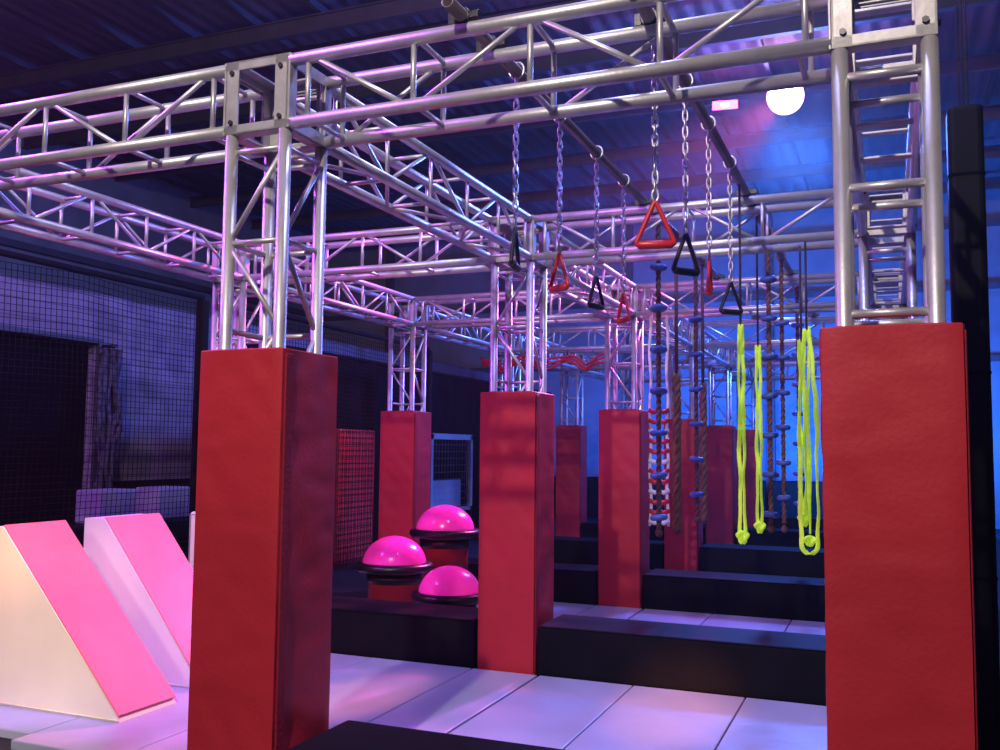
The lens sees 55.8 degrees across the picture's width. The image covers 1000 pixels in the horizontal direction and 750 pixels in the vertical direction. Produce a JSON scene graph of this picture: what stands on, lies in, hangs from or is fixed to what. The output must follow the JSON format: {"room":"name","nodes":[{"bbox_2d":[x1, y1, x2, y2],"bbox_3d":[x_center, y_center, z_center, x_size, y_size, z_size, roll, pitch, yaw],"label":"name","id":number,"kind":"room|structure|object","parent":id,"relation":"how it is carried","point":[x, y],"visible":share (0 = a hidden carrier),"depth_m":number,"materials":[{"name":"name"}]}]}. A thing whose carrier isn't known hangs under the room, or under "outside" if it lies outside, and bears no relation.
{"room":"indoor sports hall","nodes":[
{"label":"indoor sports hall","id":0,"kind":"room"},
{"bbox_2d":[0,119,326,341],"bbox_3d":[-9.862,-1.128,13.167,0.200,7.100,26.600,-1,-5,22],"label":"wall","id":1,"kind":"structure","parent":0,"point":[155,194],"depth_m":18.85,"materials":[{"name":"metal"}]},
{"bbox_2d":[0,236,326,319],"bbox_3d":[-9.690,-2.527,13.212,0.100,0.120,26.300,-1,-5,22],"label":"trim","id":2,"kind":"structure","parent":1,"relation":"attached to","point":[4,241],"depth_m":18.34,"materials":[{"name":"paint"}]},
{"bbox_2d":[0,274,488,548],"bbox_3d":[-5.442,0.620,11.199,0.200,3.400,26.600,-1,-5,22],"label":"wall","id":3,"kind":"structure","parent":0,"point":[158,427],"depth_m":12.57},
{"bbox_2d":[0,324,102,525],"bbox_3d":[-5.836,0.815,10.152,0.240,2.820,3.720,-1,-5,22],"label":"door","id":4,"kind":"structure","parent":3,"relation":"in","point":[59,373],"depth_m":11.25,"materials":[{"name":"paint"}]},
{"bbox_2d":[93,344,123,488],"bbox_3d":[-4.891,0.989,11.749,0.226,2.748,0.421,-1,-5,22],"label":"net","id":5,"kind":"object","parent":4,"relation":"hanging from","point":[110,408],"visible":0.52,"depth_m":11.73,"materials":[{"name":"black fabric"}]},
{"bbox_2d":[411,565,477,606],"bbox_3d":[-0.397,1.790,7.415,0.610,0.581,0.610,-1,-5,22],"label":"pedestal","id":6,"kind":"object","parent":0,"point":[443,585],"visible":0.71,"depth_m":7.24,"materials":[{"name":"plastic"}]},
{"bbox_2d":[431,371,489,528],"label":"curtain","id":7,"kind":"object","parent":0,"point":[455,404],"depth_m":16.95,"materials":[{"name":"fabric"}]},
{"bbox_2d":[0,0,999,244],"bbox_3d":[-0.487,-4.606,9.587,20.400,0.830,27.000,-1,-5,22],"label":"ceiling","id":8,"kind":"structure","parent":0,"point":[48,47],"depth_m":14.49,"materials":[{"name":"paint"}]},
{"bbox_2d":[710,99,739,115],"bbox_3d":[3.322,-3.938,13.946,0.420,0.279,0.337,-1,-5,14],"label":"light","id":9,"kind":"object","parent":8,"relation":"attached to","point":[726,107],"visible":0.98,"depth_m":13.81,"materials":[{"name":"white metal"}]},
{"bbox_2d":[766,87,804,114],"bbox_3d":[4.082,-3.987,13.522,0.400,0.498,0.432,4,-5,-34],"label":"light","id":10,"kind":"object","parent":8,"relation":"attached to","point":[787,101],"visible":0.69,"depth_m":13.49,"materials":[{"name":"white metal"}]},
{"bbox_2d":[0,516,999,749],"bbox_3d":[-0.559,2.308,9.045,20.400,0.200,27.000,-1,-5,22],"label":"floor","id":11,"kind":"structure","parent":0,"point":[347,581],"depth_m":10.84,"materials":[{"name":"rubber"}]},
{"bbox_2d":[0,686,174,738],"bbox_3d":[-2.249,1.919,5.914,0.665,0.048,2.235,-1,-5,22],"label":"floor mat","id":12,"kind":"object","parent":11,"relation":"on","point":[15,722],"visible":0.12,"depth_m":4.98,"materials":[{"name":"plastic"}]},
{"bbox_2d":[0,520,175,722],"bbox_3d":[-2.351,1.353,5.362,0.963,0.991,0.436,-1,-5,22],"label":"wedge","id":13,"kind":"object","parent":12,"relation":"on","point":[68,647],"visible":1,"depth_m":5.25,"materials":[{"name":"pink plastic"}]},
{"bbox_2d":[84,513,192,687],"bbox_3d":[-2.137,1.411,6.078,0.973,0.991,0.486,-1,-5,22],"label":"wedge","id":14,"kind":"object","parent":12,"relation":"on","point":[138,558],"visible":0.42,"depth_m":5.96,"materials":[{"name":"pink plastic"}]},
{"bbox_2d":[0,249,209,559],"bbox_3d":[-4.116,0.470,6.541,0.102,2.998,6.100,-1,-5,22],"label":"net","id":15,"kind":"object","parent":11,"relation":"on","point":[202,305],"visible":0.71,"depth_m":8.25,"materials":[{"name":"fabric"}]},
{"bbox_2d":[68,516,188,557],"bbox_3d":[-4.058,1.876,9.764,0.500,0.700,2.300,-1,-5,22],"label":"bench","id":16,"kind":"object","parent":11,"relation":"on","point":[184,532],"visible":0.06,"depth_m":10.38,"materials":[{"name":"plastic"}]},
{"bbox_2d":[75,488,136,523],"bbox_3d":[-4.068,1.353,9.768,0.340,0.340,0.500,-1,-5,22],"label":"cube","id":17,"kind":"object","parent":16,"relation":"on","point":[110,492],"visible":0.54,"depth_m":9.58,"materials":[{"name":"fabric"}]},
{"bbox_2d":[136,486,189,518],"bbox_3d":[-3.756,1.415,10.524,0.340,0.340,0.500,-1,-5,22],"label":"cube","id":18,"kind":"object","parent":16,"relation":"on","point":[166,497],"visible":0.62,"depth_m":10.34,"materials":[{"name":"fabric"}]},
{"bbox_2d":[11,653,369,749],"bbox_3d":[-1.652,1.901,5.604,0.665,0.048,2.355,-1,-5,22],"label":"floor mat","id":19,"kind":"object","parent":11,"relation":"on","point":[144,730],"visible":0.46,"depth_m":4.80,"materials":[{"name":"plastic"}]},
{"bbox_2d":[210,248,259,349],"bbox_3d":[-2.074,0.514,7.411,0.416,3.090,0.420,-1,-5,22],"label":"column","id":20,"kind":"structure","parent":11,"relation":"on","point":[240,287],"depth_m":7.39,"materials":[{"name":"metal"}]},
{"bbox_2d":[247,255,414,326],"bbox_3d":[-1.522,-0.764,8.823,0.314,0.315,2.520,-1,-5,22],"label":"beam","id":21,"kind":"structure","parent":20,"relation":"attached to","point":[401,297],"depth_m":9.20,"materials":[{"name":"metal"}]},
{"bbox_2d":[187,52,337,749],"bbox_3d":[-0.954,0.250,3.899,0.416,3.090,0.414,-1,-5,22],"label":"column","id":22,"kind":"structure","parent":11,"relation":"on","point":[260,651],"depth_m":3.73,"materials":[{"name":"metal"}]},
{"bbox_2d":[0,64,263,190],"bbox_3d":[-2.038,-1.111,4.459,2.066,0.315,0.314,-1,-5,22],"label":"beam","id":23,"kind":"structure","parent":22,"relation":"attached to","point":[157,112],"depth_m":4.29,"materials":[{"name":"metal"}]},
{"bbox_2d":[291,88,532,262],"bbox_3d":[-0.401,-1.028,5.311,0.314,0.315,2.520,-1,-5,22],"label":"beam","id":24,"kind":"structure","parent":22,"relation":"attached to","point":[492,236],"depth_m":5.18,"materials":[{"name":"metal"}]},
{"bbox_2d":[287,0,830,149],"bbox_3d":[0.160,-1.159,3.556,2.066,0.315,0.314,-1,-5,22],"label":"beam","id":25,"kind":"structure","parent":22,"relation":"attached to","point":[809,47],"depth_m":3.52,"materials":[{"name":"metal"}]},
{"bbox_2d":[441,0,761,319],"bbox_3d":[1.529,-1.011,7.579,0.130,0.072,9.020,-1,-5,22],"label":"pipe rail","id":26,"kind":"object","parent":25,"relation":"on","point":[458,14],"visible":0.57,"depth_m":4.67,"materials":[{"name":"black metal"}]},
{"bbox_2d":[508,62,524,271],"bbox_3d":[0.067,-0.896,4.028,0.068,0.906,0.152,1,-4,-5],"label":"handle","id":27,"kind":"object","parent":26,"relation":"hanging from","point":[515,265],"visible":0.77,"depth_m":4.02,"materials":[{"name":"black metal"}]},
{"bbox_2d":[549,118,569,292],"bbox_3d":[0.288,-0.852,4.563,0.043,0.906,0.159,4,-6,-38],"label":"handle","id":28,"kind":"object","parent":26,"relation":"hanging from","point":[565,286],"visible":0.94,"depth_m":4.55,"materials":[{"name":"red plastic"}]},
{"bbox_2d":[587,145,604,310],"bbox_3d":[0.524,-0.805,5.134,0.153,0.906,0.064,4,-5,-34],"label":"handle","id":29,"kind":"object","parent":26,"relation":"hanging from","point":[601,307],"visible":0.98,"depth_m":5.13,"materials":[{"name":"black metal"}]},
{"bbox_2d":[616,174,630,323],"bbox_3d":[0.740,-0.761,5.659,0.050,0.906,0.158,3,-5,-31],"label":"handle","id":30,"kind":"object","parent":26,"relation":"hanging from","point":[619,320],"visible":1,"depth_m":5.65,"materials":[{"name":"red metal"}]},
{"bbox_2d":[649,223,667,536],"bbox_3d":[1.083,-0.022,6.455,0.121,2.235,0.119,-3,-6,42],"label":"rope","id":31,"kind":"object","parent":26,"relation":"hanging from","point":[657,308],"visible":0.92,"depth_m":6.42,"materials":[{"name":"blue plastic"}]},
{"bbox_2d":[672,230,681,534],"bbox_3d":[1.308,0.039,6.997,0.072,2.262,0.072,3,-5,-24],"label":"rope","id":32,"kind":"object","parent":26,"relation":"hanging from","point":[676,396],"visible":0.96,"depth_m":6.95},
{"bbox_2d":[688,258,703,522],"bbox_3d":[1.601,0.082,7.708,0.121,2.235,0.119,-1,-5,22],"label":"rope","id":33,"kind":"object","parent":26,"relation":"hanging from","point":[695,319],"visible":0.93,"depth_m":7.68,"materials":[{"name":"blue plastic"}]},
{"bbox_2d":[697,257,707,523],"bbox_3d":[1.714,0.121,7.984,0.072,2.262,0.072,3,-5,-24],"label":"rope","id":34,"kind":"object","parent":26,"relation":"hanging from","point":[703,470],"visible":0.91,"depth_m":7.94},
{"bbox_2d":[634,6,819,316],"bbox_3d":[2.138,-1.023,7.350,0.130,0.072,8.980,-1,-5,22],"label":"pipe rail","id":35,"kind":"object","parent":25,"relation":"on","point":[647,15],"visible":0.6,"depth_m":4.69,"materials":[{"name":"black metal"}]},
{"bbox_2d":[634,42,676,248],"bbox_3d":[0.589,-0.925,3.587,0.160,0.906,0.033,0,-5,9],"label":"handle","id":36,"kind":"object","parent":35,"relation":"hanging from","point":[653,244],"visible":0.83,"depth_m":3.56,"materials":[{"name":"red plastic"}]},
{"bbox_2d":[671,73,700,276],"bbox_3d":[0.809,-0.881,4.122,0.157,0.906,0.054,2,-5,-19],"label":"handle","id":37,"kind":"object","parent":35,"relation":"hanging from","point":[695,272],"visible":0.88,"depth_m":4.11,"materials":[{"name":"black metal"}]},
{"bbox_2d":[701,116,715,297],"bbox_3d":[1.030,-0.837,4.657,0.070,0.906,0.150,1,-4,0],"label":"handle","id":38,"kind":"object","parent":35,"relation":"hanging from","point":[709,292],"visible":0.98,"depth_m":4.65,"materials":[{"name":"red metal"}]},
{"bbox_2d":[719,155,742,315],"bbox_3d":[1.288,-0.785,5.284,0.158,0.906,0.050,2,-5,-15],"label":"handle","id":39,"kind":"object","parent":35,"relation":"hanging from","point":[722,310],"visible":0.99,"depth_m":5.27,"materials":[{"name":"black metal"}]},
{"bbox_2d":[735,184,749,544],"bbox_3d":[1.418,-0.080,5.562,0.082,2.134,0.054,-1,-5,17],"label":"strap","id":40,"kind":"object","parent":35,"relation":"hanging from","point":[742,535],"visible":1,"depth_m":5.53,"materials":[{"name":"fabric"}]},
{"bbox_2d":[760,227,779,532],"bbox_3d":[1.962,0.021,6.881,0.121,2.235,0.119,-3,-6,42],"label":"rope","id":41,"kind":"object","parent":35,"relation":"hanging from","point":[768,279],"visible":0.93,"depth_m":6.85,"materials":[{"name":"blue plastic"}]},
{"bbox_2d":[774,252,791,532],"bbox_3d":[2.308,0.125,7.717,0.121,2.305,0.119,-3,-6,42],"label":"rope","id":42,"kind":"object","parent":35,"relation":"hanging from","point":[781,322],"visible":0.98,"depth_m":7.69,"materials":[{"name":"blue plastic"}]},
{"bbox_2d":[791,285,804,505],"bbox_3d":[2.859,0.235,9.053,0.121,2.305,0.119,4,-6,-37],"label":"rope","id":43,"kind":"object","parent":35,"relation":"hanging from","point":[796,325],"visible":0.42,"depth_m":9.06,"materials":[{"name":"blue plastic"}]},
{"bbox_2d":[139,658,470,749],"bbox_3d":[-0.988,1.887,5.332,0.760,0.048,2.355,-1,-5,22],"label":"floor mat","id":44,"kind":"object","parent":11,"relation":"on","point":[369,689],"visible":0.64,"depth_m":5.75,"materials":[{"name":"plastic"}]},
{"bbox_2d":[217,299,432,567],"bbox_3d":[-1.976,0.899,11.726,0.100,2.998,4.850,-1,-5,22],"label":"net","id":45,"kind":"object","parent":11,"relation":"on","point":[429,353],"visible":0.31,"depth_m":12.20,"materials":[{"name":"fabric"}]},
{"bbox_2d":[333,429,374,564],"bbox_3d":[-1.960,1.595,12.557,0.149,1.740,0.920,-1,-5,22],"label":"pad","id":46,"kind":"object","parent":11,"relation":"on","point":[351,466],"visible":0.52,"depth_m":12.46,"materials":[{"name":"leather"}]},
{"bbox_2d":[322,352,387,541],"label":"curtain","id":47,"kind":"object","parent":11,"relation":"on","point":[366,421],"depth_m":13.88,"materials":[{"name":"fabric"}]},
{"bbox_2d":[331,596,477,668],"bbox_3d":[-0.972,1.849,6.897,1.930,0.345,0.503,-1,-5,22],"label":"barrier","id":48,"kind":"object","parent":11,"relation":"on","point":[438,634],"visible":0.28,"depth_m":6.54,"materials":[{"name":"black plastic"}]},
{"bbox_2d":[378,300,430,547],"bbox_3d":[-0.998,0.729,10.018,0.419,3.090,0.417,-1,-5,22],"label":"column","id":49,"kind":"structure","parent":11,"relation":"on","point":[405,436],"depth_m":9.86,"materials":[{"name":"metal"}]},
{"bbox_2d":[288,720,563,749],"bbox_3d":[0.149,1.586,3.386,1.930,0.345,0.503,-1,-5,22],"label":"barrier","id":50,"kind":"object","parent":11,"relation":"on","point":[350,734],"visible":1,"depth_m":3.70,"materials":[{"name":"plastic"}]},
{"bbox_2d":[433,439,466,511],"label":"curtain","id":51,"kind":"object","parent":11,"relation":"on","point":[452,447],"depth_m":16.49,"materials":[{"name":"fabric"}]},
{"bbox_2d":[430,433,472,518],"bbox_3d":[-0.817,1.826,15.321,0.105,1.735,1.580,-1,-5,22],"label":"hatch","id":52,"kind":"object","parent":11,"relation":"on","point":[443,492],"visible":0.63,"depth_m":15.45,"materials":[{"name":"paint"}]},
{"bbox_2d":[369,668,536,733],"bbox_3d":[-0.423,1.873,5.083,0.452,0.048,2.385,-1,-5,22],"label":"floor mat","id":53,"kind":"object","parent":11,"relation":"on","point":[443,709],"visible":0.75,"depth_m":5.43,"materials":[{"name":"plastic"}]},
{"bbox_2d":[420,558,597,605],"bbox_3d":[0.104,2.065,9.505,1.930,0.345,0.503,-1,-5,22],"label":"barrier","id":54,"kind":"object","parent":11,"relation":"on","point":[573,583],"visible":0.16,"depth_m":9.01,"materials":[{"name":"black leather"}]},
{"bbox_2d":[497,333,521,390],"bbox_3d":[0.078,0.945,12.627,0.416,3.090,0.414,-1,-5,22],"label":"column","id":55,"kind":"structure","parent":11,"relation":"on","point":[500,358],"depth_m":12.76,"materials":[{"name":"metal"}]},
{"bbox_2d":[405,305,512,352],"bbox_3d":[-0.446,-0.548,11.431,0.314,0.315,2.520,-1,-5,22],"label":"beam","id":56,"kind":"structure","parent":55,"relation":"attached to","point":[439,333],"depth_m":11.20,"materials":[{"name":"metal"}]},
{"bbox_2d":[477,222,554,676],"bbox_3d":[0.123,0.466,6.509,0.416,3.090,0.420,-1,-5,22],"label":"column","id":57,"kind":"structure","parent":11,"relation":"on","point":[516,572],"depth_m":6.31,"materials":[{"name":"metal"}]},
{"bbox_2d":[244,220,504,285],"bbox_3d":[-0.962,-0.896,7.067,2.066,0.315,0.314,-1,-5,22],"label":"beam","id":58,"kind":"structure","parent":57,"relation":"attached to","point":[428,267],"depth_m":6.99,"materials":[{"name":"metal"}]},
{"bbox_2d":[516,231,635,316],"bbox_3d":[0.675,-0.812,7.920,0.314,0.315,2.520,-1,-5,22],"label":"beam","id":59,"kind":"structure","parent":57,"relation":"attached to","point":[570,294],"depth_m":8.09,"materials":[{"name":"metal"}]},
{"bbox_2d":[533,188,857,267],"bbox_3d":[1.236,-0.944,6.164,2.066,0.315,0.314,-1,-5,22],"label":"beam","id":60,"kind":"structure","parent":57,"relation":"attached to","point":[547,259],"depth_m":6.14,"materials":[{"name":"metal"}]},
{"bbox_2d":[797,246,808,526],"bbox_3d":[1.884,0.062,5.900,0.082,1.762,0.054,-1,-5,17],"label":"strap","id":61,"kind":"object","parent":60,"relation":"hanging from","point":[799,342],"visible":0.61,"depth_m":5.88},
{"bbox_2d":[797,242,819,554],"bbox_3d":[1.865,0.125,5.733,0.121,1.914,0.081,2,-5,-13],"label":"strap","id":62,"kind":"object","parent":60,"relation":"hanging from","point":[809,540],"visible":1,"depth_m":5.71,"materials":[{"name":"fabric"}]},
{"bbox_2d":[449,676,631,748],"bbox_3d":[0.102,1.866,4.914,0.612,0.048,2.300,-1,-5,22],"label":"floor mat","id":63,"kind":"object","parent":11,"relation":"on","point":[551,712],"visible":0.75,"depth_m":5.23,"materials":[{"name":"plastic"}]},
{"bbox_2d":[555,354,586,536],"bbox_3d":[1.154,1.161,15.237,0.416,3.090,0.420,-1,-5,22],"label":"column","id":64,"kind":"structure","parent":11,"relation":"on","point":[571,440],"depth_m":15.05,"materials":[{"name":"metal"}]},
{"bbox_2d":[553,602,593,618],"bbox_3d":[0.098,2.105,7.966,0.760,0.048,2.300,-1,-5,22],"label":"floor mat","id":65,"kind":"object","parent":11,"relation":"on","point":[559,608],"visible":0.14,"depth_m":8.66,"materials":[{"name":"plastic"}]},
{"bbox_2d":[554,536,663,569],"bbox_3d":[1.181,2.281,12.114,1.930,0.345,0.503,-1,-5,22],"label":"barrier","id":66,"kind":"object","parent":11,"relation":"on","point":[572,550],"visible":0.2,"depth_m":11.91,"materials":[{"name":"black plastic"}]},
{"bbox_2d":[578,605,642,618],"bbox_3d":[0.653,2.089,7.692,0.452,0.048,2.385,-1,-5,22],"label":"floor mat","id":67,"kind":"object","parent":11,"relation":"on","point":[597,610],"visible":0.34,"depth_m":8.48,"materials":[{"name":"plastic"}]},
{"bbox_2d":[598,289,649,608],"bbox_3d":[1.200,0.682,9.115,0.419,3.090,0.417,-1,-5,22],"label":"column","id":68,"kind":"structure","parent":11,"relation":"on","point":[624,530],"depth_m":8.91,"materials":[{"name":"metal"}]},
{"bbox_2d":[414,286,611,328],"bbox_3d":[0.115,-0.680,9.676,2.066,0.315,0.314,-1,-5,22],"label":"beam","id":69,"kind":"structure","parent":68,"relation":"attached to","point":[435,300],"depth_m":9.73,"materials":[{"name":"metal"}]},
{"bbox_2d":[636,271,859,319],"bbox_3d":[2.312,-0.728,8.773,2.066,0.315,0.314,-1,-5,22],"label":"beam","id":70,"kind":"structure","parent":68,"relation":"attached to","point":[816,278],"depth_m":8.75,"materials":[{"name":"metal"}]},
{"bbox_2d":[648,316,669,525],"bbox_3d":[1.512,0.430,8.994,0.208,2.002,0.058,0,-5,9],"label":"net","id":71,"kind":"object","parent":70,"relation":"hanging from","point":[666,411],"visible":0.66,"depth_m":8.96,"materials":[{"name":"white fabric"}]},
{"bbox_2d":[587,477,663,516],"bbox_3d":[2.829,2.725,20.957,1.950,0.900,0.150,-1,-5,22],"label":"pad","id":72,"kind":"object","parent":11,"relation":"on","point":[592,482],"visible":0.09,"depth_m":21.17,"materials":[{"name":"black plastic"}]},
{"bbox_2d":[581,521,705,544],"bbox_3d":[2.257,2.496,14.722,1.930,0.345,0.503,-1,-5,22],"label":"barrier","id":73,"kind":"object","parent":11,"relation":"on","point":[590,529],"visible":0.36,"depth_m":14.77,"materials":[{"name":"black plastic"}]},
{"bbox_2d":[564,686,744,749],"bbox_3d":[0.703,1.853,4.667,0.672,0.048,2.300,-1,-5,22],"label":"floor mat","id":74,"kind":"object","parent":11,"relation":"on","point":[643,718],"visible":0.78,"depth_m":5.07,"materials":[{"name":"plastic"}]},
{"bbox_2d":[628,609,711,624],"bbox_3d":[1.178,2.081,7.522,0.612,0.048,2.300,-1,-5,22],"label":"floor mat","id":75,"kind":"object","parent":11,"relation":"on","point":[679,617],"visible":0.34,"depth_m":8.29,"materials":[{"name":"plastic"}]},
{"bbox_2d":[538,614,825,705],"bbox_3d":[1.226,1.802,5.994,1.930,0.345,0.503,-1,-5,22],"label":"barrier","id":76,"kind":"object","parent":11,"relation":"on","point":[738,662],"visible":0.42,"depth_m":5.81,"materials":[{"name":"black plastic"}]},
{"bbox_2d":[664,326,702,570],"bbox_3d":[2.275,0.897,11.724,0.416,3.090,0.414,-1,-5,22],"label":"column","id":77,"kind":"structure","parent":11,"relation":"on","point":[681,551],"depth_m":11.49,"materials":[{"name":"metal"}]},
{"bbox_2d":[513,323,665,353],"bbox_3d":[1.191,-0.465,12.284,2.066,0.315,0.314,-1,-5,22],"label":"beam","id":78,"kind":"structure","parent":77,"relation":"attached to","point":[578,329],"depth_m":12.27,"materials":[{"name":"metal"}]},
{"bbox_2d":[480,349,611,373],"bbox_3d":[0.580,-0.175,12.278,1.763,0.322,0.202,-1,-5,22],"label":"swag","id":79,"kind":"object","parent":78,"relation":"hanging from","point":[566,358],"visible":0.62,"depth_m":12.12,"materials":[{"name":"red fabric"}]},
{"bbox_2d":[619,293,692,346],"bbox_3d":[1.752,-0.596,10.528,0.314,0.315,2.520,-1,-5,22],"label":"beam","id":80,"kind":"structure","parent":77,"relation":"attached to","point":[682,322],"depth_m":10.91,"materials":[{"name":"metal"}]},
{"bbox_2d":[678,328,728,366],"bbox_3d":[2.828,-0.381,13.137,0.314,0.315,2.520,-1,-5,22],"label":"beam","id":81,"kind":"structure","parent":77,"relation":"attached to","point":[709,362],"depth_m":13.35,"materials":[{"name":"metal"}]},
{"bbox_2d":[693,316,859,348],"bbox_3d":[3.388,-0.512,11.381,2.066,0.315,0.314,-1,-5,22],"label":"beam","id":82,"kind":"structure","parent":77,"relation":"attached to","point":[822,320],"depth_m":11.44,"materials":[{"name":"metal"}]},
{"bbox_2d":[706,349,736,543],"bbox_3d":[3.352,1.113,14.334,0.416,3.090,0.420,-1,-5,22],"label":"column","id":83,"kind":"structure","parent":11,"relation":"on","point":[721,524],"depth_m":14.13,"materials":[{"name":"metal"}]},
{"bbox_2d":[578,349,707,370],"bbox_3d":[2.267,-0.249,14.893,2.066,0.315,0.314,-1,-5,22],"label":"beam","id":84,"kind":"structure","parent":83,"relation":"attached to","point":[686,366],"depth_m":14.97,"materials":[{"name":"metal"}]},
{"bbox_2d":[643,569,824,621],"bbox_3d":[2.302,2.017,8.603,1.930,0.345,0.503,-1,-5,22],"label":"barrier","id":85,"kind":"object","parent":11,"relation":"on","point":[791,598],"visible":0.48,"depth_m":8.46,"materials":[{"name":"black plastic"}]},
{"bbox_2d":[701,614,790,631],"bbox_3d":[1.779,2.068,7.275,0.672,0.048,2.300,-1,-5,22],"label":"floor mat","id":86,"kind":"object","parent":11,"relation":"on","point":[718,620],"visible":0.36,"depth_m":8.04,"materials":[{"name":"plastic"}]},
{"bbox_2d":[736,367,760,527],"bbox_3d":[4.428,1.329,16.941,0.419,3.090,0.417,-1,-5,22],"label":"column","id":87,"kind":"structure","parent":11,"relation":"on","point":[750,468],"depth_m":16.72,"materials":[{"name":"metal"}]},
{"bbox_2d":[699,543,824,577],"bbox_3d":[3.378,2.233,11.211,1.930,0.345,0.503,-1,-5,22],"label":"barrier","id":88,"kind":"object","parent":11,"relation":"on","point":[713,557],"visible":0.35,"depth_m":11.10,"materials":[{"name":"black plastic"}]},
{"bbox_2d":[716,698,826,749],"bbox_3d":[1.323,1.839,4.412,0.652,0.048,2.300,-1,-5,22],"label":"floor mat","id":89,"kind":"object","parent":11,"relation":"on","point":[759,724],"visible":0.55,"depth_m":5.00,"materials":[{"name":"plastic"}]},
{"bbox_2d":[735,527,823,547],"bbox_3d":[4.454,2.449,13.819,1.930,0.345,0.503,-1,-5,22],"label":"barrier","id":90,"kind":"object","parent":11,"relation":"on","point":[790,538],"visible":0.17,"depth_m":13.75,"materials":[{"name":"black plastic"}]},
{"bbox_2d":[759,516,822,529],"bbox_3d":[5.530,2.664,16.428,1.930,0.345,0.503,-1,-5,22],"label":"barrier","id":91,"kind":"object","parent":11,"relation":"on","point":[792,522],"visible":0.16,"depth_m":16.37,"materials":[{"name":"black plastic"}]},
{"bbox_2d":[768,481,822,517],"bbox_3d":[6.528,2.645,19.437,1.950,0.900,0.150,-1,-5,22],"label":"pad","id":92,"kind":"object","parent":11,"relation":"on","point":[791,486],"visible":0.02,"depth_m":19.55,"materials":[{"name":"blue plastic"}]},
{"bbox_2d":[785,620,824,634],"bbox_3d":[2.399,2.055,7.021,0.652,0.048,2.300,-1,-5,22],"label":"floor mat","id":93,"kind":"object","parent":11,"relation":"on","point":[796,626],"visible":0.2,"depth_m":7.85,"materials":[{"name":"plastic"}]},
{"bbox_2d":[858,188,917,319],"bbox_3d":[2.320,0.418,5.606,0.416,3.090,0.420,-1,-5,22],"label":"column","id":94,"kind":"structure","parent":11,"relation":"on","point":[909,239],"depth_m":5.59,"materials":[{"name":"metal"}]},
{"bbox_2d":[869,218,906,304],"bbox_3d":[2.873,-0.860,7.017,0.314,0.315,2.520,-1,-5,22],"label":"beam","id":95,"kind":"structure","parent":94,"relation":"attached to","point":[903,300],"depth_m":7.35,"materials":[{"name":"metal"}]},
{"bbox_2d":[819,0,977,749],"bbox_3d":[1.244,0.203,2.996,0.416,3.090,0.414,-1,-5,22],"label":"column","id":96,"kind":"structure","parent":11,"relation":"on","point":[900,665],"depth_m":2.81,"materials":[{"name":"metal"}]},
{"bbox_2d":[851,0,920,236],"bbox_3d":[1.796,-1.075,4.409,0.314,0.315,2.520,-1,-5,22],"label":"beam","id":97,"kind":"structure","parent":96,"relation":"attached to","point":[912,157],"depth_m":4.14,"materials":[{"name":"metal"}]},
{"bbox_2d":[946,0,999,749],"bbox_3d":[2.393,-1.348,4.884,0.172,6.500,0.291,-1,-5,22],"label":"pole","id":98,"kind":"object","parent":11,"relation":"on","point":[968,259],"visible":0.76,"depth_m":4.65,"materials":[{"name":"black metal"}]},
{"bbox_3d":[-0.565,2.119,8.238,0.665,0.048,2.300,-1,-5,22],"label":"floor mat","id":99,"kind":"object","parent":11,"relation":"on","visible":0},
{"bbox_2d":[355,536,432,601],"bbox_3d":[-0.882,1.727,7.870,0.650,0.768,0.650,-1,-5,22],"label":"pedestal","id":100,"kind":"object","parent":99,"relation":"on","point":[393,566],"visible":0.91,"depth_m":7.68,"materials":[{"name":"plastic"}]},
{"bbox_2d":[409,505,478,580],"bbox_3d":[-0.502,1.677,8.585,0.650,0.988,0.650,-1,-5,22],"label":"pedestal","id":101,"kind":"object","parent":99,"relation":"on","point":[444,533],"visible":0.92,"depth_m":8.40,"materials":[{"name":"plastic"}]},
{"bbox_3d":[5.549,1.065,13.431,0.414,3.090,0.418,-1,-5,22],"label":"column","id":102,"kind":"structure","parent":11,"relation":"on","visible":0},
{"bbox_2d":[729,346,819,367],"bbox_3d":[4.465,-0.296,13.990,2.066,0.315,0.314,-1,-5,22],"label":"beam","id":103,"kind":"structure","parent":102,"relation":"attached to","point":[790,363],"depth_m":14.14,"materials":[{"name":"metal"}]},
{"bbox_3d":[-3.151,0.298,4.802,0.415,3.090,0.414,-1,-5,22],"label":"column","id":104,"kind":"structure","parent":11,"relation":"on","visible":0},
{"bbox_2d":[0,168,244,282],"bbox_3d":[-2.598,-0.980,6.214,0.314,0.315,2.520,-1,-5,22],"label":"beam","id":105,"kind":"structure","parent":104,"relation":"attached to","point":[75,234],"depth_m":6.26,"materials":[{"name":"metal"}]},
{"bbox_2d":[325,189,999,528],"bbox_3d":[4.574,-0.310,21.681,20.400,7.100,0.200,-1,-5,22],"label":"wall","id":106,"kind":"structure","parent":0,"point":[820,220],"depth_m":21.82,"materials":[{"name":"metal"}]},
{"bbox_2d":[625,224,632,408],"bbox_3d":[3.023,-0.292,22.114,0.160,7.000,0.180,-1,-5,22],"label":"trim","id":107,"kind":"structure","parent":106,"relation":"attached to","point":[629,228],"depth_m":22.19,"materials":[{"name":"paint"}]},
{"bbox_2d":[324,282,999,320],"bbox_3d":[4.532,-1.717,21.652,20.000,0.120,0.100,-1,-5,22],"label":"trim","id":108,"kind":"structure","parent":106,"relation":"attached to","point":[991,285],"depth_m":21.65,"materials":[{"name":"paint"}]},
{"bbox_2d":[765,213,775,480],"bbox_3d":[5.982,-0.356,20.898,0.160,7.000,0.180,-1,-5,22],"label":"trim","id":109,"kind":"structure","parent":106,"relation":"attached to","point":[770,214],"depth_m":20.78,"materials":[{"name":"paint"}]},
{"bbox_2d":[754,216,765,533],"bbox_3d":[1.718,-0.020,6.290,0.082,2.133,0.054,-1,-5,17],"label":"strap","id":110,"kind":"object","parent":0,"point":[759,525],"visible":0.98,"depth_m":6.26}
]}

